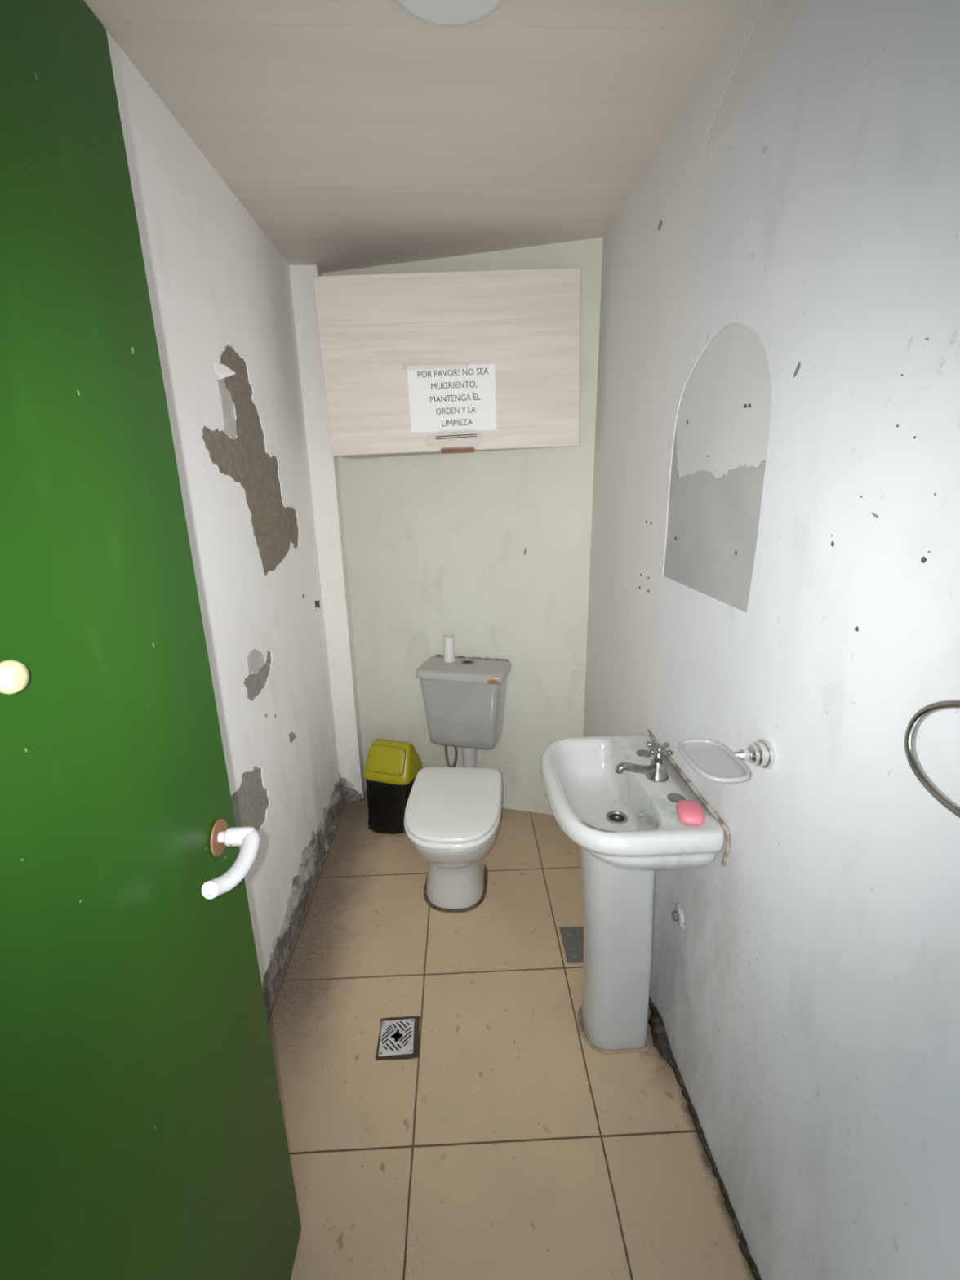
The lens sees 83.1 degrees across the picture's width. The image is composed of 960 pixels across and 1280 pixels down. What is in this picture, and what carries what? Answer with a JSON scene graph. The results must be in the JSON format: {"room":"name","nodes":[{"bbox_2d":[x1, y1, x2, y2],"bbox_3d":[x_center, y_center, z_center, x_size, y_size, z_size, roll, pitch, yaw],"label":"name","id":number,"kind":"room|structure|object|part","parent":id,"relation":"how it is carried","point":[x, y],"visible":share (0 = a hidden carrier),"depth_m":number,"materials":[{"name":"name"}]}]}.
{"room":"public restroom","nodes":[
{"label":"public restroom","id":0,"kind":"room"},
{"bbox_2d":[106,29,339,985],"bbox_3d":[-0.695,0.016,1.229,0.124,2.312,2.645,-2,16,-2],"label":"wall","id":1,"kind":"structure","parent":0,"point":[220,289],"depth_m":1.57,"materials":[{"name":"paint"}]},
{"bbox_2d":[262,773,343,1014],"bbox_3d":[-0.651,0.924,1.905,0.034,0.191,1.598,-2,16,-2],"label":"baseboard","id":2,"kind":"structure","parent":1,"relation":"attached to","point":[313,855],"depth_m":1.99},
{"bbox_2d":[340,777,361,804],"bbox_3d":[-0.639,0.737,2.665,0.100,0.129,0.051,-2,16,-2],"label":"baseboard","id":3,"kind":"structure","parent":1,"relation":"attached to","point":[349,794],"depth_m":2.67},
{"bbox_2d":[84,0,750,273],"bbox_3d":[-0.087,-1.173,0.982,1.450,0.090,2.780,-2,16,-2],"label":"ceiling","id":4,"kind":"structure","parent":0,"point":[354,134],"depth_m":1.21,"materials":[{"name":"white paint"}]},
{"bbox_2d":[394,0,505,26],"bbox_3d":[-0.051,-1.085,0.872,0.224,0.020,0.224,-2,16,-2],"label":"recessed light","id":5,"kind":"object","parent":4,"relation":"in","point":[437,12],"visible":1,"depth_m":0.94,"materials":[{"name":"grey"}]},
{"bbox_2d":[322,237,603,814],"bbox_3d":[-0.112,-0.328,2.385,1.256,2.312,0.090,3,17,15],"label":"wall","id":6,"kind":"structure","parent":0,"point":[489,550],"depth_m":2.33,"materials":[{"name":"paint"}]},
{"bbox_2d":[288,264,365,798],"bbox_3d":[-0.658,-0.335,2.442,0.107,2.312,0.126,-2,16,-2],"label":"pilaster","id":7,"kind":"object","parent":6,"relation":"attached to","point":[324,472],"visible":0.78,"depth_m":2.35,"materials":[{"name":"paint"}]},
{"bbox_2d":[312,267,580,458],"bbox_3d":[-0.104,-1.013,2.078,0.904,0.577,0.359,-3,16,-1],"label":"upper cabinet","id":8,"kind":"object","parent":6,"relation":"attached to","point":[526,323],"visible":0.99,"depth_m":1.89,"materials":[{"name":"beige wood"}]},
{"bbox_2d":[407,364,497,439],"bbox_3d":[-0.104,-0.836,1.940,0.328,0.287,0.002,-2,16,-2],"label":"paper notice","id":9,"kind":"object","parent":8,"relation":"attached to","point":[442,397],"visible":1,"depth_m":1.93,"materials":[{"name":"white paper"}]},
{"bbox_3d":[-0.083,-0.701,2.002,0.120,0.020,0.003,-3,16,-1],"label":"finger pull","id":10,"kind":"part","parent":8,"relation":"part of","materials":[{"name":"brown wood"}]},
{"bbox_2d":[415,654,511,767],"bbox_3d":[-0.083,0.396,2.329,0.382,0.570,0.383,3,17,14],"label":"toilet cistern","id":11,"kind":"object","parent":6,"relation":"attached to","point":[464,698],"visible":0.89,"depth_m":2.29,"materials":[{"name":"grey ceramic"}]},
{"bbox_2d":[443,634,455,662],"bbox_3d":[-0.135,0.036,2.367,0.052,0.112,0.052,-2,16,-2],"label":"tube","id":12,"kind":"object","parent":11,"relation":"on","point":[448,640],"visible":1,"depth_m":2.35,"materials":[{"name":"white plastic"}]},
{"bbox_3d":[-0.068,0.125,2.330,0.382,0.040,0.222,3,17,14],"label":"tank lid","id":13,"kind":"part","parent":11,"relation":"part of","materials":[{"name":"ceramic"}]},
{"bbox_3d":[-0.064,0.297,2.383,0.357,0.320,0.211,3,17,14],"label":"tank","id":14,"kind":"part","parent":11,"relation":"part of","materials":[{"name":"grey ceramic"}]},
{"bbox_2d":[266,789,755,1279],"bbox_3d":[-0.044,1.169,1.537,1.450,0.104,3.010,-2,16,-2],"label":"floor","id":15,"kind":"structure","parent":0,"point":[512,1147],"depth_m":1.37,"materials":[{"name":"tile"}]},
{"bbox_2d":[363,738,422,834],"bbox_3d":[-0.387,0.649,2.455,0.256,0.406,0.216,4,17,17],"label":"waste bin","id":16,"kind":"object","parent":15,"relation":"on","point":[392,767],"visible":0.78,"depth_m":2.38,"materials":[{"name":"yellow plastic"}]},
{"bbox_2d":[363,738,422,785],"bbox_3d":[-0.392,0.524,2.420,0.231,0.148,0.185,4,17,17],"label":"lid","id":17,"kind":"object","parent":16,"relation":"attached to","point":[388,762],"depth_m":2.37,"materials":[{"name":"yellow plastic"}]},
{"bbox_2d":[375,1016,420,1060],"bbox_3d":[-0.229,1.121,1.530,0.119,0.005,0.125,-2,16,-4],"label":"floor drain","id":18,"kind":"object","parent":15,"relation":"on","point":[398,1037],"visible":1,"depth_m":1.52,"materials":[{"name":"silver metal"}]},
{"bbox_2d":[404,766,502,912],"bbox_3d":[-0.089,0.767,1.998,0.338,0.430,0.480,0,16,4],"label":"toilet","id":19,"kind":"object","parent":15,"relation":"on","point":[452,815],"visible":1,"depth_m":1.92,"materials":[{"name":"white ceramic"}]},
{"bbox_3d":[-0.093,0.596,1.934,0.338,0.019,0.452,0,16,4],"label":"seat","id":20,"kind":"part","parent":19,"relation":"part of","materials":[{"name":"white plastic"}]},
{"bbox_3d":[-0.093,0.572,1.933,0.332,0.021,0.456,0,16,4],"label":"lid","id":21,"kind":"part","parent":19,"relation":"part of","materials":[{"name":"white plastic"}]},
{"bbox_3d":[-0.089,0.789,1.996,0.333,0.382,0.447,0,16,4],"label":"bowl","id":22,"kind":"part","parent":19,"relation":"part of","materials":[{"name":"white ceramic"}]},
{"bbox_2d":[539,728,730,1053],"bbox_3d":[0.340,0.720,1.446,0.348,0.811,0.486,-2,16,-3],"label":"washbasin","id":23,"kind":"object","parent":15,"relation":"on","point":[626,827],"visible":0.94,"depth_m":1.38,"materials":[{"name":"ceramic"}]},
{"bbox_3d":[0.334,0.434,1.362,0.344,0.200,0.482,-2,16,-3],"label":"bowl","id":24,"kind":"part","parent":23,"relation":"part of","materials":[{"name":"ceramic"}]},
{"bbox_2d":[614,741,672,782],"bbox_3d":[0.394,0.297,1.319,0.142,0.086,0.061,-2,16,-2],"label":"tap","id":25,"kind":"object","parent":23,"relation":"on","point":[656,771],"visible":1,"depth_m":1.31,"materials":[{"name":"silver metal"}]},
{"bbox_3d":[0.380,0.311,1.309,0.115,0.042,0.025,-5,17,-15],"label":"spout","id":26,"kind":"part","parent":25,"relation":"part of","materials":[{"name":"silver metal"}]},
{"bbox_3d":[0.434,0.282,1.317,0.025,0.034,0.025,-4,16,-10],"label":"valve stem","id":27,"kind":"part","parent":25,"relation":"part of","materials":[{"name":"silver metal"}]},
{"bbox_3d":[0.434,0.263,1.311,0.055,0.018,0.055,1,16,7],"label":"cross handle","id":28,"kind":"part","parent":25,"relation":"part of","materials":[{"name":"silver metal"}]},
{"bbox_2d":[675,800,705,826],"bbox_3d":[0.452,0.370,1.165,0.056,0.027,0.077,2,16,12],"label":"soap","id":29,"kind":"object","parent":23,"relation":"on","point":[690,812],"visible":1,"depth_m":1.15,"materials":[{"name":"pink wax"}]},
{"bbox_2d":[582,0,959,1279],"bbox_3d":[0.551,0.031,1.099,0.090,2.314,2.290,-2,16,-3],"label":"wall","id":30,"kind":"structure","parent":0,"point":[775,551],"depth_m":0.86,"materials":[{"name":"paint"}]},
{"bbox_2d":[671,902,684,928],"bbox_3d":[0.504,0.709,1.389,0.019,0.062,0.058,-2,16,-3],"label":"pipe stub","id":31,"kind":"object","parent":30,"relation":"attached to","point":[677,915],"visible":1,"depth_m":1.38,"materials":[{"name":"white paint"}]},
{"bbox_2d":[648,994,760,1279],"bbox_3d":[0.518,1.189,1.195,0.044,0.035,1.000,-2,16,-3],"label":"baseboard","id":32,"kind":"structure","parent":30,"relation":"attached to","point":[660,1042],"depth_m":1.34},
{"bbox_2d":[677,738,775,782],"bbox_3d":[0.442,0.209,0.968,0.151,0.053,0.151,-2,16,-3],"label":"soap dish","id":33,"kind":"object","parent":30,"relation":"attached to","point":[712,760],"visible":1,"depth_m":0.96,"materials":[{"name":"white ceramic"}]},
{"bbox_3d":[0.472,0.206,0.975,0.030,0.021,0.021,-2,16,-3],"label":"bracket arm","id":34,"kind":"part","parent":33,"relation":"part of","materials":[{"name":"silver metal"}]},
{"bbox_2d":[904,699,959,817],"bbox_3d":[0.512,0.130,0.522,0.048,0.119,0.221,-2,16,-3],"label":"towel ring","id":35,"kind":"object","parent":30,"relation":"attached to","point":[916,720],"visible":1,"depth_m":0.60,"materials":[{"name":"silver metal"}]},
{"bbox_3d":[-0.021,0.352,0.022,1.340,2.312,0.090,-2,16,-2],"label":"wall","id":36,"kind":"structure","parent":0,"visible":0},
{"bbox_2d":[0,0,301,1279],"bbox_3d":[-0.359,0.391,0.490,0.106,1.975,0.777,-2,16,-2],"label":"door","id":37,"kind":"structure","parent":36,"relation":"in","point":[143,1136],"depth_m":0.56,"materials":[{"name":"green paint"}]},
{"bbox_3d":[-0.372,0.029,0.426,0.022,0.028,0.028,-2,16,-2],"label":"knob","id":38,"kind":"part","parent":37,"relation":"part of","materials":[{"name":"beige plastic"}]},
{"bbox_3d":[-0.340,0.303,0.749,0.060,0.038,0.147,-6,17,-16],"label":"lever handle","id":39,"kind":"part","parent":37,"relation":"part of","materials":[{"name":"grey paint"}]}
]}

